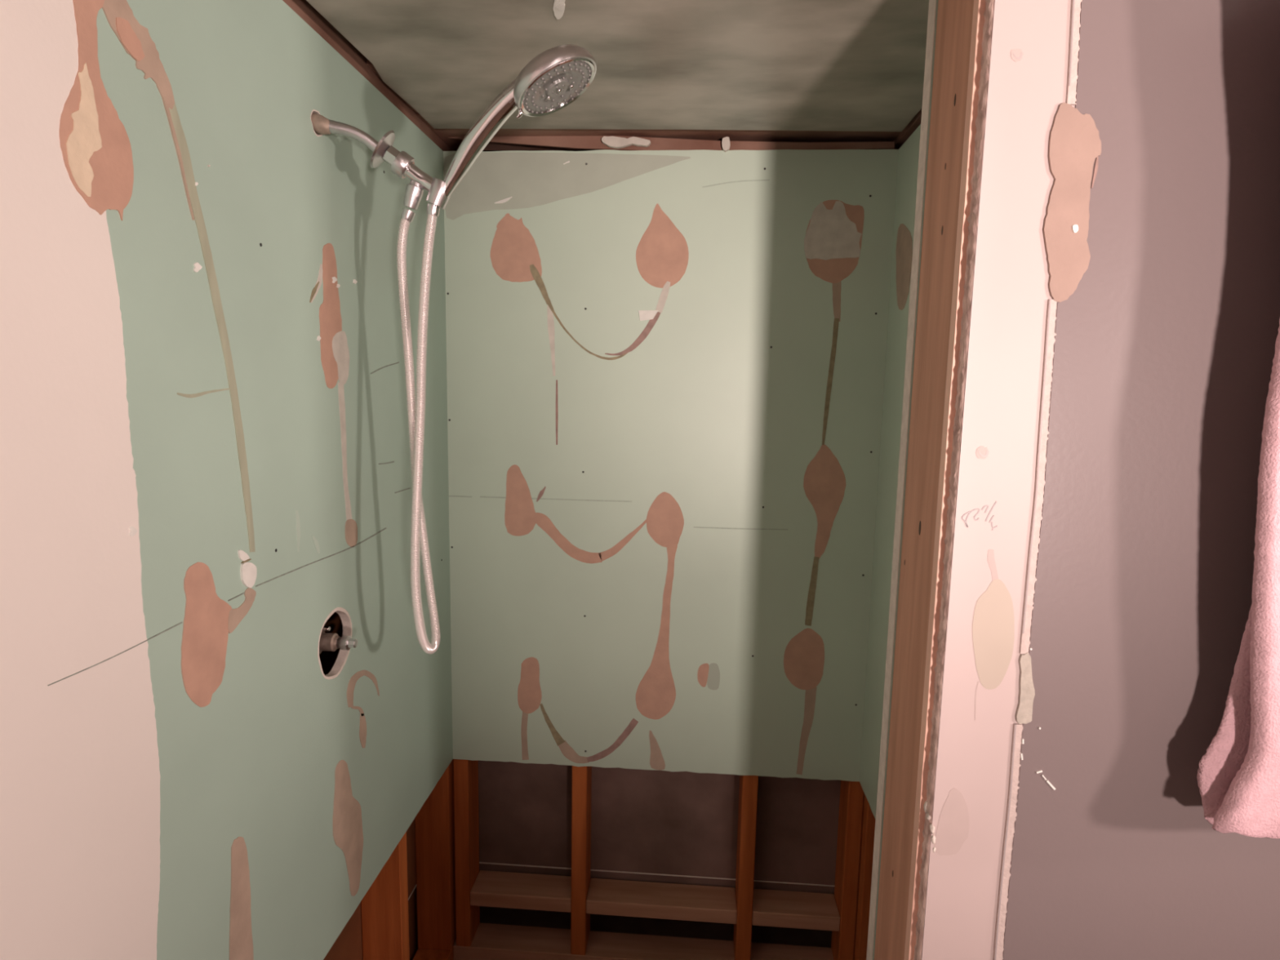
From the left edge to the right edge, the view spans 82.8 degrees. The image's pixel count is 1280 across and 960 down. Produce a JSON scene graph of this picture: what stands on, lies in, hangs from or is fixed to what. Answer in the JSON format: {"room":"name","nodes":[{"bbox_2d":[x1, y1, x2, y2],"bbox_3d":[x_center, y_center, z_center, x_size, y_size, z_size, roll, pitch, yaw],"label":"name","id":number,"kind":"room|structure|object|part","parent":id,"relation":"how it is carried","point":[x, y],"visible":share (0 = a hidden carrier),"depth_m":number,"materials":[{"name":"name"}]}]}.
{"room":"bathroom","nodes":[
{"label":"bathroom","id":0,"kind":"room"},
{"bbox_2d":[0,0,456,959],"bbox_3d":[-0.624,0.437,0.133,0.152,2.086,3.520,2,7,4],"label":"wall","id":1,"kind":"structure","parent":0,"point":[205,458],"depth_m":0.87,"materials":[{"name":"green paint"}]},
{"bbox_2d":[319,626,357,654],"bbox_3d":[-0.517,0.230,1.195,0.106,0.169,0.166,2,7,4],"label":"shower valve","id":2,"kind":"object","parent":1,"relation":"attached to","point":[328,642],"visible":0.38,"depth_m":1.18,"materials":[{"name":"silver metal"}]},
{"bbox_3d":[-0.482,0.267,1.190,0.034,0.025,0.025,2,7,4],"label":"stem","id":3,"kind":"part","parent":2,"relation":"part of","materials":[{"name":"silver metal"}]},
{"bbox_3d":[-0.605,0.206,1.204,0.012,1.826,1.300,2,7,4],"label":"sheathing panel","id":4,"kind":"part","parent":1,"relation":"part of","materials":[{"name":"green paint"}]},
{"bbox_3d":[-0.617,-0.563,0.003,0.089,0.069,3.520,2,7,4],"label":"plate","id":5,"kind":"part","parent":1,"relation":"part of","materials":[{"name":"brown wood"}]},
{"bbox_2d":[311,112,451,210],"bbox_3d":[-0.408,-0.486,1.112,0.236,0.130,0.064,1,7,1],"label":"fitting","id":6,"kind":"object","parent":1,"relation":"attached to","point":[402,164],"visible":0.96,"depth_m":1.11,"materials":[{"name":"silver metal"}]},
{"bbox_2d":[403,180,423,210],"bbox_3d":[-0.354,-0.449,1.133,0.031,0.053,0.026,2,7,4],"label":"outlet","id":7,"kind":"object","parent":6,"relation":"attached to","point":[414,191],"depth_m":1.12,"materials":[{"name":"silver metal"}]},
{"bbox_2d":[396,204,440,653],"bbox_3d":[-0.357,-0.069,1.187,0.062,0.731,0.110,-3,8,-27],"label":"shower hose","id":8,"kind":"object","parent":6,"relation":"hanging from","point":[416,405],"visible":1,"depth_m":1.15,"materials":[{"name":"metal"}]},
{"bbox_2d":[426,177,451,209],"bbox_3d":[-0.312,-0.446,1.131,0.044,0.046,0.034,2,7,4],"label":"holder","id":9,"kind":"object","parent":6,"relation":"on","point":[436,196],"depth_m":1.12,"materials":[{"name":"silver metal"}]},
{"bbox_2d":[443,44,596,197],"bbox_3d":[-0.193,-0.515,1.051,0.259,0.194,0.136,2,7,4],"label":"shower","id":10,"kind":"object","parent":6,"relation":"attached to","point":[553,79],"visible":1,"depth_m":1.05,"materials":[{"name":"silver metal"}]},
{"bbox_3d":[-0.242,-0.505,1.093,0.162,0.161,0.032,4,8,24],"label":"handle","id":11,"kind":"part","parent":10,"relation":"part of","materials":[{"name":"silver metal"}]},
{"bbox_3d":[-0.173,-0.529,1.046,0.010,0.015,0.007,4,8,19],"label":"mode lever","id":12,"kind":"part","parent":10,"relation":"part of","materials":[{"name":"silver metal"}]},
{"bbox_3d":[-0.634,1.220,1.337,0.008,0.220,1.300,2,7,4],"label":"sheathing panel","id":13,"kind":"part","parent":1,"relation":"part of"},
{"bbox_3d":[-0.574,1.311,1.355,0.089,0.038,1.320,2,7,4],"label":"plate","id":14,"kind":"part","parent":1,"relation":"part of","materials":[{"name":"orange wood"}]},
{"bbox_2d":[454,150,589,151],"bbox_3d":[0.072,0.106,2.127,2.000,2.350,0.050,2,7,4],"label":"wall","id":15,"kind":"structure","parent":0,"point":[455,150],"depth_m":2.00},
{"bbox_2d":[306,0,928,149],"bbox_3d":[0.016,-0.535,-0.050,1.144,0.024,3.500,2,7,4],"label":"ceiling","id":16,"kind":"structure","parent":0,"point":[839,65],"depth_m":1.18,"materials":[{"name":"grey paint"}]},
{"bbox_2d":[480,906,831,947],"bbox_3d":[0.620,1.509,0.272,2.670,0.030,3.900,2,7,4],"label":"floor","id":17,"kind":"structure","parent":0,"point":[494,915],"depth_m":2.03,"materials":[{"name":"black"}]},
{"bbox_2d":[416,113,901,959],"bbox_3d":[0.049,0.242,1.712,1.220,2.086,0.252,2,7,4],"label":"wall","id":18,"kind":"structure","parent":0,"point":[666,349],"depth_m":1.70,"materials":[{"name":"green paint"}]},
{"bbox_3d":[0.054,1.248,1.904,1.082,0.042,0.089,2,7,4],"label":"plate","id":19,"kind":"part","parent":18,"relation":"part of","materials":[{"name":"brown wood"}]},
{"bbox_3d":[0.042,1.072,1.940,1.220,0.058,0.014,2,7,4],"label":"sheathing panel","id":20,"kind":"part","parent":18,"relation":"part of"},
{"bbox_3d":[0.111,-0.770,1.566,1.132,0.038,0.232,2,7,4],"label":"plate","id":21,"kind":"part","parent":18,"relation":"part of","materials":[{"name":"brown wood"}]},
{"bbox_3d":[0.059,0.139,1.811,1.220,1.826,0.012,2,7,4],"label":"sheathing panel","id":22,"kind":"part","parent":18,"relation":"part of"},
{"bbox_2d":[853,124,920,959],"bbox_3d":[0.569,0.332,1.377,0.114,2.016,0.819,2,7,4],"label":"wall","id":23,"kind":"structure","parent":0,"point":[908,153],"depth_m":1.58,"materials":[{"name":"green paint"}]},
{"bbox_2d":[866,0,1279,959],"bbox_3d":[1.137,0.394,0.912,1.591,2.034,0.265,2,7,4],"label":"wall","id":24,"kind":"structure","parent":0,"point":[1093,322],"depth_m":0.80,"materials":[{"name":"white paint"}]},
{"bbox_2d":[1196,318,1279,838],"bbox_3d":[0.813,-0.054,0.707,0.486,0.877,0.110,2,7,4],"label":"towel","id":25,"kind":"object","parent":24,"relation":"hanging from","point":[1238,775],"visible":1,"depth_m":0.73,"materials":[{"name":"pink fabric"}]}
]}

